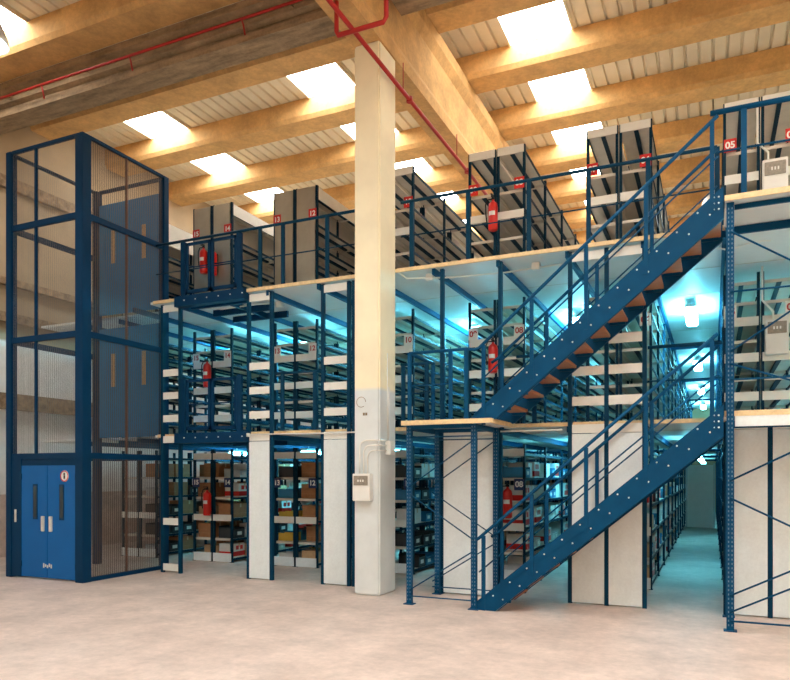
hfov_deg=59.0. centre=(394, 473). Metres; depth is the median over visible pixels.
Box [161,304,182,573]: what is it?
shelving unit
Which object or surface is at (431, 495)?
storage bin
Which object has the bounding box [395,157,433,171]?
window
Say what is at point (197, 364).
shelving rack
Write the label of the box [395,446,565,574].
shelving rack
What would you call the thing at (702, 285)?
deck
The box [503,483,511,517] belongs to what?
fire extinguisher
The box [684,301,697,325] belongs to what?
strip light
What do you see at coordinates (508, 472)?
storage bin
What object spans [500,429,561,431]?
cable
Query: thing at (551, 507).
carton
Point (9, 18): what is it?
window
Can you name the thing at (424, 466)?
carton
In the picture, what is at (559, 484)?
carton
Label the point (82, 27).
roof purlin
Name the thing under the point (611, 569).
shelving unit
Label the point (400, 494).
storage bin
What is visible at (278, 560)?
shelving rack
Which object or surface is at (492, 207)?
fire extinguisher
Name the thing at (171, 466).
carton
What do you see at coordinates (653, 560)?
carton
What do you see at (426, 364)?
guard rail
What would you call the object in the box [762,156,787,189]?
junction box
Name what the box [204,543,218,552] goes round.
carton
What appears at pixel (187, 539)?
carton
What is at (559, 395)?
shelving rack
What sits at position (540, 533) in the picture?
carton
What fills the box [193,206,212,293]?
shelving rack
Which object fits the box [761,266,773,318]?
conduit
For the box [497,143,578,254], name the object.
shelving rack
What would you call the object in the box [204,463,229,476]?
carton
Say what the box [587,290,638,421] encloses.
shelving rack
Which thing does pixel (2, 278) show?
trim
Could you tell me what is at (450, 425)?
landing platform
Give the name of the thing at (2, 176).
trim
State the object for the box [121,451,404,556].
shelving rack
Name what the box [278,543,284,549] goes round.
storage bin
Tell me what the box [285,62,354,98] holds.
window
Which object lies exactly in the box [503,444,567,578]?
shelving rack
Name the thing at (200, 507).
carton
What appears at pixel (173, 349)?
shelving rack
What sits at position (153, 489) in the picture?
storage bin
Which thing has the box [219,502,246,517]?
carton
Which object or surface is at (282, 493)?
storage bin
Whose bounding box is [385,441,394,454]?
junction box
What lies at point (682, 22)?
roof purlin
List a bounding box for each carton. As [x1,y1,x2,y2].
[146,464,173,476]
[169,482,187,494]
[169,535,192,549]
[170,500,192,513]
[174,464,189,476]
[196,520,209,528]
[198,483,224,496]
[198,522,226,536]
[199,506,218,513]
[200,465,203,476]
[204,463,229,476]
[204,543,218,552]
[216,499,239,500]
[216,501,242,505]
[216,520,241,525]
[216,540,243,542]
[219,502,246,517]
[219,542,244,557]
[225,483,246,496]
[234,464,246,468]
[239,522,246,527]
[278,464,289,476]
[278,501,290,512]
[285,544,299,547]
[287,523,292,530]
[301,483,320,498]
[302,462,320,476]
[302,501,320,507]
[302,504,320,520]
[302,549,320,561]
[306,525,320,541]
[397,508,420,522]
[404,463,427,476]
[428,464,434,476]
[503,509,528,525]
[504,485,529,501]
[504,531,508,546]
[506,532,529,550]
[508,554,529,563]
[509,463,531,477]
[515,462,538,477]
[516,508,534,524]
[518,507,540,523]
[528,526,550,542]
[530,485,548,498]
[534,505,554,517]
[539,463,558,476]
[539,464,549,476]
[542,504,558,517]
[546,484,558,496]
[548,483,567,495]
[549,502,564,516]
[549,521,567,530]
[559,484,564,496]
[647,507,656,512]
[647,533,656,548]
[647,542,648,557]
[647,559,654,577]
[653,504,662,509]
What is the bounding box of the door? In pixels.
[686,463,714,527]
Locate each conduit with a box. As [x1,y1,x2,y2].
[359,353,388,473]
[756,99,769,159]
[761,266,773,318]
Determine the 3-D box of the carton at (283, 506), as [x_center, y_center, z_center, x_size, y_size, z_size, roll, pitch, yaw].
[-2.648,0.754,16.087,0.364,0.281,0.383,0,0,26]
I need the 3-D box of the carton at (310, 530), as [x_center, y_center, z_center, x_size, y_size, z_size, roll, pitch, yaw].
[-1.472,1.169,13.839,0.382,0.291,0.462,0,0,25]
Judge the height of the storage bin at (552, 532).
0.180 m
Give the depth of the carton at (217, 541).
15.13 m
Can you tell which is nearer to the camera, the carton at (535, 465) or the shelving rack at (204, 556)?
the carton at (535, 465)
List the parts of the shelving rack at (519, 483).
shelf, shelf, shelf, shelf, shelf, shelf, shelf, shelf, shelf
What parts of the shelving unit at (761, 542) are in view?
post, post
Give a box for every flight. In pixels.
[466,114,723,428]
[470,332,723,610]
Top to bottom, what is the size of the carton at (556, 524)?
0.281 m
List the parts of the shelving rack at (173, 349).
shelf, shelf, shelf, shelf, shelf, shelf, shelf, shelf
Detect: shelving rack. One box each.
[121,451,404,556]
[124,352,346,437]
[139,345,327,437]
[139,450,418,557]
[147,224,192,311]
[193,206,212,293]
[193,330,346,432]
[193,449,434,561]
[212,449,433,562]
[213,202,273,290]
[213,328,346,431]
[273,189,294,284]
[274,321,396,430]
[274,448,511,566]
[295,185,354,281]
[295,319,446,429]
[295,447,513,567]
[395,166,482,266]
[395,183,476,268]
[395,308,515,423]
[395,323,488,425]
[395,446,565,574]
[395,449,543,562]
[468,149,518,258]
[468,300,594,423]
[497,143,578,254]
[497,297,611,423]
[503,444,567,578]
[503,447,567,562]
[516,354,566,422]
[587,125,628,241]
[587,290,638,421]
[619,118,669,238]
[619,301,691,420]
[647,441,691,589]
[716,272,759,410]
[716,444,722,594]
[721,97,759,224]
[754,271,789,409]
[755,91,789,189]
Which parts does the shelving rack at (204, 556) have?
shelf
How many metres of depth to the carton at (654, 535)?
11.91 m
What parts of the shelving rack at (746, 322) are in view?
shelf, shelf, shelf, shelf, shelf, shelf, shelf, shelf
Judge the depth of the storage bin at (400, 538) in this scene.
12.71 m
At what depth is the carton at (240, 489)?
14.48 m
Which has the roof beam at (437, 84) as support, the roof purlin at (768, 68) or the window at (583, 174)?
the roof purlin at (768, 68)
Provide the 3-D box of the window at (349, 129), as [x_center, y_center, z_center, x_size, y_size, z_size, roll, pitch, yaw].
[-0.728,-8.180,16.236,1.220,0.050,1.500,0,0,24]
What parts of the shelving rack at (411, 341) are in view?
shelf, shelf, shelf, shelf, shelf, shelf, shelf, shelf, shelf, shelf, shelf, shelf, shelf, shelf, shelf, shelf, shelf, shelf, shelf, shelf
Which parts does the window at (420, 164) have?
frame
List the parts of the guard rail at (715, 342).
rail, handrail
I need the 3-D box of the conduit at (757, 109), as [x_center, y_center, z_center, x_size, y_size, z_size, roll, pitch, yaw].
[5.327,-4.980,10.101,0.172,0.930,0.032,0,0,24]
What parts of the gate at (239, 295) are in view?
gate post, gate post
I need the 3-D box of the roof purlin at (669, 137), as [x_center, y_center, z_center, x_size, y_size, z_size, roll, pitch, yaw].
[5.080,-7.980,17.221,23.000,0.450,0.660,0,0,24]
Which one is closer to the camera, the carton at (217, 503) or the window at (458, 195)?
the carton at (217, 503)
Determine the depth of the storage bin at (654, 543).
11.61 m
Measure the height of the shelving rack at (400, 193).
2.360 m
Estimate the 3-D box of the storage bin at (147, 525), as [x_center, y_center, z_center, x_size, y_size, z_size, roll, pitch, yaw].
[-5.187,1.194,15.286,0.412,0.240,0.340,0,0,26]
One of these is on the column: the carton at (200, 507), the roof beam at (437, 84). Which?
the roof beam at (437, 84)
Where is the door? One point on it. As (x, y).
(699, 478)
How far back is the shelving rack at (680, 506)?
14.77 m
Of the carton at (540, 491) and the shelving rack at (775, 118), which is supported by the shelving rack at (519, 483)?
the carton at (540, 491)
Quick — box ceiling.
[0,0,789,231]
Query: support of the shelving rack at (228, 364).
on the deck at (554, 441)
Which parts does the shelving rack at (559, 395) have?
shelf, shelf, shelf, shelf, shelf, shelf, shelf, shelf, shelf, shelf, shelf, shelf, shelf, shelf, shelf, shelf, shelf, shelf, shelf, shelf, shelf, shelf, shelf, shelf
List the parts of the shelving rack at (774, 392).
shelf, shelf, shelf, shelf, shelf, shelf, shelf, shelf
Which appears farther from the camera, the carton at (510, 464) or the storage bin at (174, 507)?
the storage bin at (174, 507)
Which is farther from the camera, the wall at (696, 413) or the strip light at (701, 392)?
the wall at (696, 413)
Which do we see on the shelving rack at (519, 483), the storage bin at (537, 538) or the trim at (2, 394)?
the storage bin at (537, 538)
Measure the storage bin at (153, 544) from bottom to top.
0.180 m
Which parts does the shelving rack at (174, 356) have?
shelf, shelf, shelf, shelf, shelf, shelf, shelf, shelf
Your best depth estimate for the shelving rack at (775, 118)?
10.45 m
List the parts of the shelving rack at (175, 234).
shelf, panel, shelf, shelf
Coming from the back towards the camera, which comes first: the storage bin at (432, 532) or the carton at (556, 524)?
the carton at (556, 524)
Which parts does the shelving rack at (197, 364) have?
shelf, shelf, shelf, shelf, shelf, shelf, shelf, shelf, shelf, shelf, shelf, shelf, shelf, shelf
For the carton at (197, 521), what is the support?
on the shelving rack at (189, 459)
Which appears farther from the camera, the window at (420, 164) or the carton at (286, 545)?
the window at (420, 164)
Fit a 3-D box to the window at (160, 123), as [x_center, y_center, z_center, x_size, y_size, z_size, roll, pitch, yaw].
[-5.697,-8.180,16.105,1.220,0.050,1.450,0,0,24]
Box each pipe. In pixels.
[0,0,302,99]
[326,0,487,194]
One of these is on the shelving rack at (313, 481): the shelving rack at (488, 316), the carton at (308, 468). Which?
the carton at (308, 468)
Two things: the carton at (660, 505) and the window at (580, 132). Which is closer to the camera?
the carton at (660, 505)
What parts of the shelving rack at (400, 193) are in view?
shelf, shelf, shelf, shelf, shelf, shelf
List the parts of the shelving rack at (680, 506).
shelf, shelf, shelf, shelf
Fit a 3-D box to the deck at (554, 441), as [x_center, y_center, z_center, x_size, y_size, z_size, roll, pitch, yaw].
[5.070,-0.625,22.998,16.200,0.200,26.290,0,0,24]
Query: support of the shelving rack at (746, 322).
on the deck at (554, 441)
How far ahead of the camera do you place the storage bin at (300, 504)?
16.34 m
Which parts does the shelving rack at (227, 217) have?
panel, shelf, panel, shelf, shelf, shelf, shelf, shelf, shelf, panel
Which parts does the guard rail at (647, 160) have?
rail post, rail post, rail post, rail, handrail, rail post, rail post, rail post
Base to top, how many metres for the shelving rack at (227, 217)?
2.360 m
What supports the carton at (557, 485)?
on the shelving rack at (519, 483)
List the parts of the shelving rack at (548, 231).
shelf, shelf, shelf, shelf, shelf, shelf, shelf, shelf, shelf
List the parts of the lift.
corner post, wire panel, wire panel, wire panel, vision panel, door, vision frame, handle, cross rail, cross rail, cross rail, cross rail, handle, wire panel, wire panel, wire panel, wire panel, wire panel, wire panel, cross rail, cross rail, cross rail, door, vision panel, vision frame, corner post, corner post, wire panel, wire panel, wire panel, wire panel, door, vision panel, vision panel, door, cross rail, cross rail, cross rail, cross rail, cross rail, cross rail, cross rail, door, door, vision panel, vision panel, wire panel, wire panel, wire panel, wire panel, corner post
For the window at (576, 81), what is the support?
attached to the ceiling
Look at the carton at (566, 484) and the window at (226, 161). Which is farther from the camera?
the window at (226, 161)
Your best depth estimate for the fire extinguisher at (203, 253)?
14.18 m
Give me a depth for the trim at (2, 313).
15.51 m
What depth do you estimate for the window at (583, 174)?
19.06 m
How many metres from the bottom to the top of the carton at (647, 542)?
0.221 m
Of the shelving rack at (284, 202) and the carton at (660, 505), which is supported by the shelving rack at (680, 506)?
the carton at (660, 505)
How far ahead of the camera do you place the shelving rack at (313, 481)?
13.40 m
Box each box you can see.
[276,301,283,307]
[353,474,372,500]
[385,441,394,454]
[426,273,434,281]
[531,262,540,270]
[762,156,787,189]
[765,318,788,355]
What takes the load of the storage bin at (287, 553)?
on the shelving rack at (278, 560)
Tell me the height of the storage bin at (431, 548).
0.240 m
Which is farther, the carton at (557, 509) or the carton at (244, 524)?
the carton at (244, 524)
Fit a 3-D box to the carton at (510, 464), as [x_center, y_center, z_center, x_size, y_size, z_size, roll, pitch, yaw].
[2.216,-0.066,12.305,0.342,0.261,0.342,0,0,24]
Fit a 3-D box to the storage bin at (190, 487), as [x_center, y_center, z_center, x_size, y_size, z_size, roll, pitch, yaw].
[-4.792,0.354,16.156,0.412,0.240,0.340,0,0,23]
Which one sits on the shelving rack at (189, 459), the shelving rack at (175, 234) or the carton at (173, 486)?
the carton at (173, 486)
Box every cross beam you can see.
[0,0,340,134]
[391,0,453,15]
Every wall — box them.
[0,127,434,494]
[503,406,789,511]
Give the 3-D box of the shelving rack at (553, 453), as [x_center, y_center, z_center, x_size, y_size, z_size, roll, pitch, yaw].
[4.804,0.645,19.228,0.507,2.300,16.085,0,0,24]
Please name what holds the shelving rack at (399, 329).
on the deck at (554, 441)
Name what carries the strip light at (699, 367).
hanging from the deck at (702, 285)
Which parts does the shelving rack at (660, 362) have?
shelf, shelf, shelf, shelf, shelf, shelf, shelf, shelf, shelf, shelf, shelf, shelf, shelf, shelf, shelf, shelf, shelf, shelf, shelf, shelf, shelf, shelf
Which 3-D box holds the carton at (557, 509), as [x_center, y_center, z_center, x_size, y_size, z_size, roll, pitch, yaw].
[3.158,0.764,14.324,0.342,0.261,0.342,0,0,23]
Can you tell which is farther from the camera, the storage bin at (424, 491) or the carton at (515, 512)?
the storage bin at (424, 491)
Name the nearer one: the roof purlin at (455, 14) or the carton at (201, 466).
the roof purlin at (455, 14)
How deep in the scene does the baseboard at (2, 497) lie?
17.82 m
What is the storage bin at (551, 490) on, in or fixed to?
on the shelving rack at (519, 483)
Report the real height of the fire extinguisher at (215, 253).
0.590 m
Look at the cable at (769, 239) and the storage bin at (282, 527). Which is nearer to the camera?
the cable at (769, 239)
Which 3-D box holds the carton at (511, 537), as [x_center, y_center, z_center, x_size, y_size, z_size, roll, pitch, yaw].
[2.165,1.174,12.142,0.364,0.281,0.383,0,0,24]
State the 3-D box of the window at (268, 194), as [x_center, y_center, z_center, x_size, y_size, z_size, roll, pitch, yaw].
[-3.887,-8.180,20.088,1.220,0.050,1.500,0,0,24]
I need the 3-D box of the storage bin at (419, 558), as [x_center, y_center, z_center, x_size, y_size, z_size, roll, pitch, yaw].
[0.323,1.589,12.957,0.412,0.240,0.340,0,0,23]
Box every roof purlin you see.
[0,0,240,82]
[30,0,558,139]
[105,0,789,176]
[169,44,789,205]
[238,107,760,223]
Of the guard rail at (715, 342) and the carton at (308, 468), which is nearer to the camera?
the guard rail at (715, 342)
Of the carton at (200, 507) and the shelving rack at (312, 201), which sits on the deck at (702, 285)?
the shelving rack at (312, 201)
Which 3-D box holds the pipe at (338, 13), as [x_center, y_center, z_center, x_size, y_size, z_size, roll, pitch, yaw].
[0.969,-6.809,12.356,0.802,1.891,36.700,0,0,24]
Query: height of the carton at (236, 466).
0.281 m
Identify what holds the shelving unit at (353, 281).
on the floor
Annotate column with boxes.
[355,41,394,595]
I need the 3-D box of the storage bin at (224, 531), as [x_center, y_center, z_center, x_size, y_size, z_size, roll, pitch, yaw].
[-3.382,1.194,14.466,0.412,0.240,0.340,0,0,24]
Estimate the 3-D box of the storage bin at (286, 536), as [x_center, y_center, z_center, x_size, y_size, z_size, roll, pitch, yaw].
[-2.090,1.229,13.813,0.392,0.170,0.220,0,0,24]
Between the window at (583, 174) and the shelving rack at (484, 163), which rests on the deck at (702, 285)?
the shelving rack at (484, 163)
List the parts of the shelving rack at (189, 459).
shelf, shelf, shelf, shelf, shelf, shelf, shelf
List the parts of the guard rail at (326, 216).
handrail, rail, rail post, rail post, rail post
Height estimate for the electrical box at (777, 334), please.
0.500 m
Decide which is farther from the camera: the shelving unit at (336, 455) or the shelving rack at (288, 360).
the shelving rack at (288, 360)
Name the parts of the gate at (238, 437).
gate post, gate post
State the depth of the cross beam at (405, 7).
10.50 m
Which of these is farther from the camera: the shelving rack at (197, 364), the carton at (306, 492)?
the shelving rack at (197, 364)
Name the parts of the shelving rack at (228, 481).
shelf, shelf, shelf, shelf, shelf, shelf, shelf, shelf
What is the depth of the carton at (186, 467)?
15.80 m
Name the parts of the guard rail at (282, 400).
rail post, handrail, rail, rail post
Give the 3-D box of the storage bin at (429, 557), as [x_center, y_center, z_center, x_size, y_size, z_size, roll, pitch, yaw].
[0.477,1.609,13.280,0.412,0.200,0.300,0,0,26]
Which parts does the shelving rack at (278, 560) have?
shelf, shelf, shelf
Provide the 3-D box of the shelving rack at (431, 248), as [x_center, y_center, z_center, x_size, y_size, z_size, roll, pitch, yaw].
[3.428,-4.325,19.853,0.507,2.360,16.085,0,0,24]
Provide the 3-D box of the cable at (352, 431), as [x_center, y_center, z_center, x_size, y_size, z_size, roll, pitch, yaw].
[-1.440,-0.667,11.419,2.270,0.037,0.022,0,0,24]
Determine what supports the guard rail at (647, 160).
on the deck at (702, 285)
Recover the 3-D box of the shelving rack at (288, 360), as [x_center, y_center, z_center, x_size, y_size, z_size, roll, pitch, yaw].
[1.158,-1.835,20.885,0.507,2.240,16.085,0,0,24]
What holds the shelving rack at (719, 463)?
on the floor
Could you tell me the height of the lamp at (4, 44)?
3.125 m
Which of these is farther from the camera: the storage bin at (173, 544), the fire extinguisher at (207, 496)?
the storage bin at (173, 544)
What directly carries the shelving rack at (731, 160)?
on the deck at (702, 285)
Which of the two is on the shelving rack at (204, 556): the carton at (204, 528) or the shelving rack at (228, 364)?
the carton at (204, 528)
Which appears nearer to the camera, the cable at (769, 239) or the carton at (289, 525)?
the cable at (769, 239)
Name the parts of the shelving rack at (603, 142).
shelf, shelf, shelf, shelf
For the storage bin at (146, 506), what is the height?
0.240 m
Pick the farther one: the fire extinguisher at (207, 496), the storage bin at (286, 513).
the fire extinguisher at (207, 496)
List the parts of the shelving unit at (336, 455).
post, post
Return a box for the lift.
[6,131,168,582]
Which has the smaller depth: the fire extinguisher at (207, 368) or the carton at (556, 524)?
the fire extinguisher at (207, 368)
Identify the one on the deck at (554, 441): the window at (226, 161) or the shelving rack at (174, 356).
the shelving rack at (174, 356)
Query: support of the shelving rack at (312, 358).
on the deck at (554, 441)
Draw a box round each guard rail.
[155,209,354,286]
[274,369,320,430]
[400,145,719,266]
[400,362,429,426]
[648,341,721,381]
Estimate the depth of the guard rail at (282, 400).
11.59 m
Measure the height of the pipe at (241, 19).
0.297 m
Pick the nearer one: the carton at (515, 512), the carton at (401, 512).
the carton at (515, 512)
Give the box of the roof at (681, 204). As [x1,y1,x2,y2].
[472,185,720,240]
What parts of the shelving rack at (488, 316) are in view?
shelf, shelf, shelf, shelf, shelf, shelf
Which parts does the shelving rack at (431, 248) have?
shelf, shelf, shelf, shelf, shelf, shelf, shelf, shelf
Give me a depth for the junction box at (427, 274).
10.70 m
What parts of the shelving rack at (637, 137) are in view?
shelf, shelf, shelf, shelf, shelf, shelf, shelf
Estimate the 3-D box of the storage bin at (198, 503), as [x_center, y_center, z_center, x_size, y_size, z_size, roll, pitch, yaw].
[-4.527,0.774,16.743,0.412,0.240,0.340,0,0,24]
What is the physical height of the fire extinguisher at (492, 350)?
0.590 m
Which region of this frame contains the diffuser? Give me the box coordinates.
[229,452,246,454]
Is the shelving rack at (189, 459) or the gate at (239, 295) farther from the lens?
the shelving rack at (189, 459)
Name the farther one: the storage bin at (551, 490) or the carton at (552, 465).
the carton at (552, 465)
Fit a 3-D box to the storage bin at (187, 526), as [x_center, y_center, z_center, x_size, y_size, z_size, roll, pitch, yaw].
[-4.871,1.194,15.981,0.412,0.240,0.340,0,0,24]
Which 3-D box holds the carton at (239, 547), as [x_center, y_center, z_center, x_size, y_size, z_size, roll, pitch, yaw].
[-3.384,1.569,14.488,0.364,0.281,0.383,0,0,23]
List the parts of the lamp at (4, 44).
bulb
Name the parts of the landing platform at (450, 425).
rail post, post, handrail, rail post, post, rail, handrail, rail post, rail post, post, post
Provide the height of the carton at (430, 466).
0.261 m
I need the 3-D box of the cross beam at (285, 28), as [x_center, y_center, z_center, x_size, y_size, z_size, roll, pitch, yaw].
[-4.640,-7.405,12.654,9.080,0.680,0.480,0,0,24]
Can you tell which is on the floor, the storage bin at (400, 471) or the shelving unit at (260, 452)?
the shelving unit at (260, 452)
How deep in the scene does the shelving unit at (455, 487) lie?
10.34 m
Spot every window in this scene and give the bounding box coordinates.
[0,1,27,29]
[122,110,189,139]
[189,153,246,174]
[243,187,285,202]
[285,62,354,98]
[339,123,400,141]
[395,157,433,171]
[439,191,460,199]
[495,0,573,46]
[526,68,592,102]
[550,121,604,145]
[568,167,599,179]
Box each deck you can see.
[41,225,789,410]
[41,418,789,461]
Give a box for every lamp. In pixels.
[0,24,9,54]
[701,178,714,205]
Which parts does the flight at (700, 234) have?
rail post, rail post, rail post, rail post, rail post, rail post, rail, handrail, rail, rail post, rail post, rail post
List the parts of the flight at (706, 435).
rail post, rail post, rail post, rail post, rail post, rail post, rail, handrail, rail, rail post, rail post, rail post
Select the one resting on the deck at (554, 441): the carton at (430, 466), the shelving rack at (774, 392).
the shelving rack at (774, 392)
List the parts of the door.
frame, frame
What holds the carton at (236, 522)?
on the shelving rack at (204, 556)
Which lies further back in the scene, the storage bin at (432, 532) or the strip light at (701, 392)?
the strip light at (701, 392)
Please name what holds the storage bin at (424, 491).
on the shelving rack at (399, 567)
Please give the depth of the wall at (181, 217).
16.36 m
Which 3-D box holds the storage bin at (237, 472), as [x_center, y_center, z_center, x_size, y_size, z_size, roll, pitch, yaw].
[-3.317,-0.026,14.568,0.412,0.180,0.260,0,0,24]
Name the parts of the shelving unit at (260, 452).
post, post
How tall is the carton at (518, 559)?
0.281 m
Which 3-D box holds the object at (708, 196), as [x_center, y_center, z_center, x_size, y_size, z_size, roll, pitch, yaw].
[6.638,-6.857,14.558,0.480,2.695,0.480,0,0,24]
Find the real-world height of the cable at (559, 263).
0.164 m
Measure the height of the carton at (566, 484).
0.281 m
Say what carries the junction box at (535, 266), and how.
attached to the deck at (702, 285)
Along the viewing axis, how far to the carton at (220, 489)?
14.59 m
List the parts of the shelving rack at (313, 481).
shelf, shelf, shelf, shelf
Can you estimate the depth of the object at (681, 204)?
20.41 m
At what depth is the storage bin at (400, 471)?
12.72 m
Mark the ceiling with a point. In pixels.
(487, 35)
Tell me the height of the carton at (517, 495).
0.281 m
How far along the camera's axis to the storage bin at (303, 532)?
13.93 m
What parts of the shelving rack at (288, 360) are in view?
shelf, shelf, shelf, shelf, shelf, shelf, shelf, shelf, shelf, shelf, shelf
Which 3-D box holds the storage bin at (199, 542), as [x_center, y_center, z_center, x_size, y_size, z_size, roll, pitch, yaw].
[-4.533,1.619,16.702,0.412,0.180,0.260,0,0,25]
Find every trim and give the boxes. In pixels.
[0,173,91,223]
[0,275,121,315]
[0,310,184,360]
[0,392,278,430]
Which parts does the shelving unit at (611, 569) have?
post, post, post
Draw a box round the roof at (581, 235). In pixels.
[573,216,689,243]
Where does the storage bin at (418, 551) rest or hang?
on the shelving rack at (399, 567)
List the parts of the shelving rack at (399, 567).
shelf, shelf, shelf, shelf, shelf, shelf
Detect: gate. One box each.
[174,232,288,322]
[174,375,288,445]
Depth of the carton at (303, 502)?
17.26 m
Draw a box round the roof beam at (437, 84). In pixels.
[315,0,508,195]
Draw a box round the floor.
[0,512,789,679]
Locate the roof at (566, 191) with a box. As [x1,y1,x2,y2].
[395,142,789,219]
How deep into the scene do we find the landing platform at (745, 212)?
7.95 m
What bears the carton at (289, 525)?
on the shelving rack at (228, 481)
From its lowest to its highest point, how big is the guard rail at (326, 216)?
1.064 m
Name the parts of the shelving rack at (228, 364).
shelf, shelf, shelf, shelf, shelf, shelf, shelf, shelf, shelf, shelf, shelf, shelf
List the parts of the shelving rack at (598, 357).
shelf, shelf, shelf, shelf, shelf, shelf, shelf, shelf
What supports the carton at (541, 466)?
on the shelving rack at (519, 483)
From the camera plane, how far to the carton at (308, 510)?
13.49 m
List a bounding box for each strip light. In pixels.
[228,450,246,454]
[300,447,320,454]
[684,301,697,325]
[693,357,701,370]
[698,387,703,394]
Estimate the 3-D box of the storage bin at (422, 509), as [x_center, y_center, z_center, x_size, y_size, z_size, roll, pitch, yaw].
[0.623,0.774,13.647,0.412,0.240,0.340,0,0,23]
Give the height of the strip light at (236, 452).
0.220 m
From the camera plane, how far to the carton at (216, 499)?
17.35 m
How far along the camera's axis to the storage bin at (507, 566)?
11.87 m
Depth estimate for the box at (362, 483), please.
10.19 m
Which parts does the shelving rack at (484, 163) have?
shelf, shelf, shelf, shelf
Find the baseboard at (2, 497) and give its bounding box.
[0,482,434,556]
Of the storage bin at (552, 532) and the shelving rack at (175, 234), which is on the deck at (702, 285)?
the shelving rack at (175, 234)
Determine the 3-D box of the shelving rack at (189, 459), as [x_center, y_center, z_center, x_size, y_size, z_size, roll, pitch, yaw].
[-2.009,0.645,22.331,0.507,2.300,16.073,0,0,24]
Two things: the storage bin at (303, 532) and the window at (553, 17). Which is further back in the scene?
the storage bin at (303, 532)
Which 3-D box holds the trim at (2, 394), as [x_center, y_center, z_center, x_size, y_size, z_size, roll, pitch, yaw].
[-4.995,-1.580,22.701,0.120,0.350,35.200,0,0,24]
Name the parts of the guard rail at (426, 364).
rail post, handrail, rail post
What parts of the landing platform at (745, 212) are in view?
post, post, post, rail post, handrail, rail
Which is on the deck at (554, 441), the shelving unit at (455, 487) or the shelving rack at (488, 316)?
the shelving rack at (488, 316)
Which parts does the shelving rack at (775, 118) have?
shelf, shelf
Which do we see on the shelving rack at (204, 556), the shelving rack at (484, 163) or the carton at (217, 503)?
the carton at (217, 503)
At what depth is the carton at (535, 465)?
12.49 m
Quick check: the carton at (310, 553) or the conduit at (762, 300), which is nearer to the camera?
the conduit at (762, 300)
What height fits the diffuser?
0.070 m
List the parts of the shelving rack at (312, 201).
panel, panel, shelf, shelf, shelf, shelf, shelf, shelf, shelf, panel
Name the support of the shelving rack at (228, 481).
on the floor
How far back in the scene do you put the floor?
7.90 m
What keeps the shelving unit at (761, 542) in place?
on the floor
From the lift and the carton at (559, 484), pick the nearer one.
the lift
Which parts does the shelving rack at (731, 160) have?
shelf, shelf, shelf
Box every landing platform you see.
[401,347,512,610]
[710,95,789,632]
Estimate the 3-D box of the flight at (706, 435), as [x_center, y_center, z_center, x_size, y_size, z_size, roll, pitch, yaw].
[2.559,0.116,9.047,3.073,3.495,0.943,0,0,24]
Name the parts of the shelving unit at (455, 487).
post, post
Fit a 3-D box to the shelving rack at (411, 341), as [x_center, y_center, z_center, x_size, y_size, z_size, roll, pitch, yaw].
[3.428,-1.835,19.853,0.507,2.240,16.085,0,0,24]
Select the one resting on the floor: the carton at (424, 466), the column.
the column
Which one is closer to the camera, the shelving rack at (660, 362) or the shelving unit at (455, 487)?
the shelving unit at (455, 487)
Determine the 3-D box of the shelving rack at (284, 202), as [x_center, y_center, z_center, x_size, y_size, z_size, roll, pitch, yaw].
[1.158,-4.325,20.885,0.507,2.360,16.085,0,0,24]
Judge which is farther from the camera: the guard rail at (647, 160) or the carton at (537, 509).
the carton at (537, 509)
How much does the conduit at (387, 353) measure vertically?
1.800 m
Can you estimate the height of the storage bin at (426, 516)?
0.200 m
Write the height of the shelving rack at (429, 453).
2.300 m
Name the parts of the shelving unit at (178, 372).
post, post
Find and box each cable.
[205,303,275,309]
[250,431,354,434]
[399,263,562,278]
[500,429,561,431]
[715,239,770,249]
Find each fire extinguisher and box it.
[198,244,207,273]
[201,358,211,387]
[201,487,211,515]
[207,248,217,275]
[485,193,497,231]
[486,337,497,373]
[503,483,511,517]
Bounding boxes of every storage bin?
[145,504,170,514]
[145,522,170,534]
[145,543,154,548]
[146,487,154,495]
[169,504,177,514]
[169,540,177,551]
[171,525,177,532]
[183,521,192,531]
[188,485,197,494]
[196,501,202,511]
[196,539,209,545]
[219,525,244,537]
[224,468,246,476]
[278,465,301,476]
[278,488,300,497]
[278,523,286,531]
[278,532,300,540]
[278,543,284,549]
[279,511,301,516]
[279,551,301,557]
[285,530,305,539]
[291,502,301,510]
[395,464,421,477]
[395,489,420,499]
[395,531,421,546]
[399,552,425,567]
[402,486,428,499]
[404,531,429,544]
[415,507,434,519]
[415,529,434,542]
[415,550,434,562]
[417,553,432,564]
[421,511,431,521]
[428,545,434,551]
[429,489,434,498]
[503,466,530,477]
[504,562,522,569]
[534,537,539,546]
[549,489,552,497]
[551,528,564,535]
[551,531,555,540]
[653,491,657,501]
[653,542,655,552]
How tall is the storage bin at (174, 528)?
0.240 m
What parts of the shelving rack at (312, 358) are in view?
shelf, shelf, shelf, shelf, shelf, shelf, shelf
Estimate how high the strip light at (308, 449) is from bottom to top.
0.220 m
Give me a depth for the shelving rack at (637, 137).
11.34 m
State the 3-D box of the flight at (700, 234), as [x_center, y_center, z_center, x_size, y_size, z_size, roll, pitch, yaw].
[2.544,-2.394,9.054,3.107,3.495,0.943,0,0,24]
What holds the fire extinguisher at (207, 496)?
attached to the shelving rack at (204, 556)
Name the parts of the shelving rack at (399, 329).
shelf, shelf, shelf, shelf, shelf, shelf, shelf, shelf, shelf, shelf, shelf, shelf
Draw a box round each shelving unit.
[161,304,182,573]
[247,291,273,580]
[321,281,351,585]
[352,280,354,586]
[440,261,502,594]
[568,244,646,608]
[723,422,789,617]

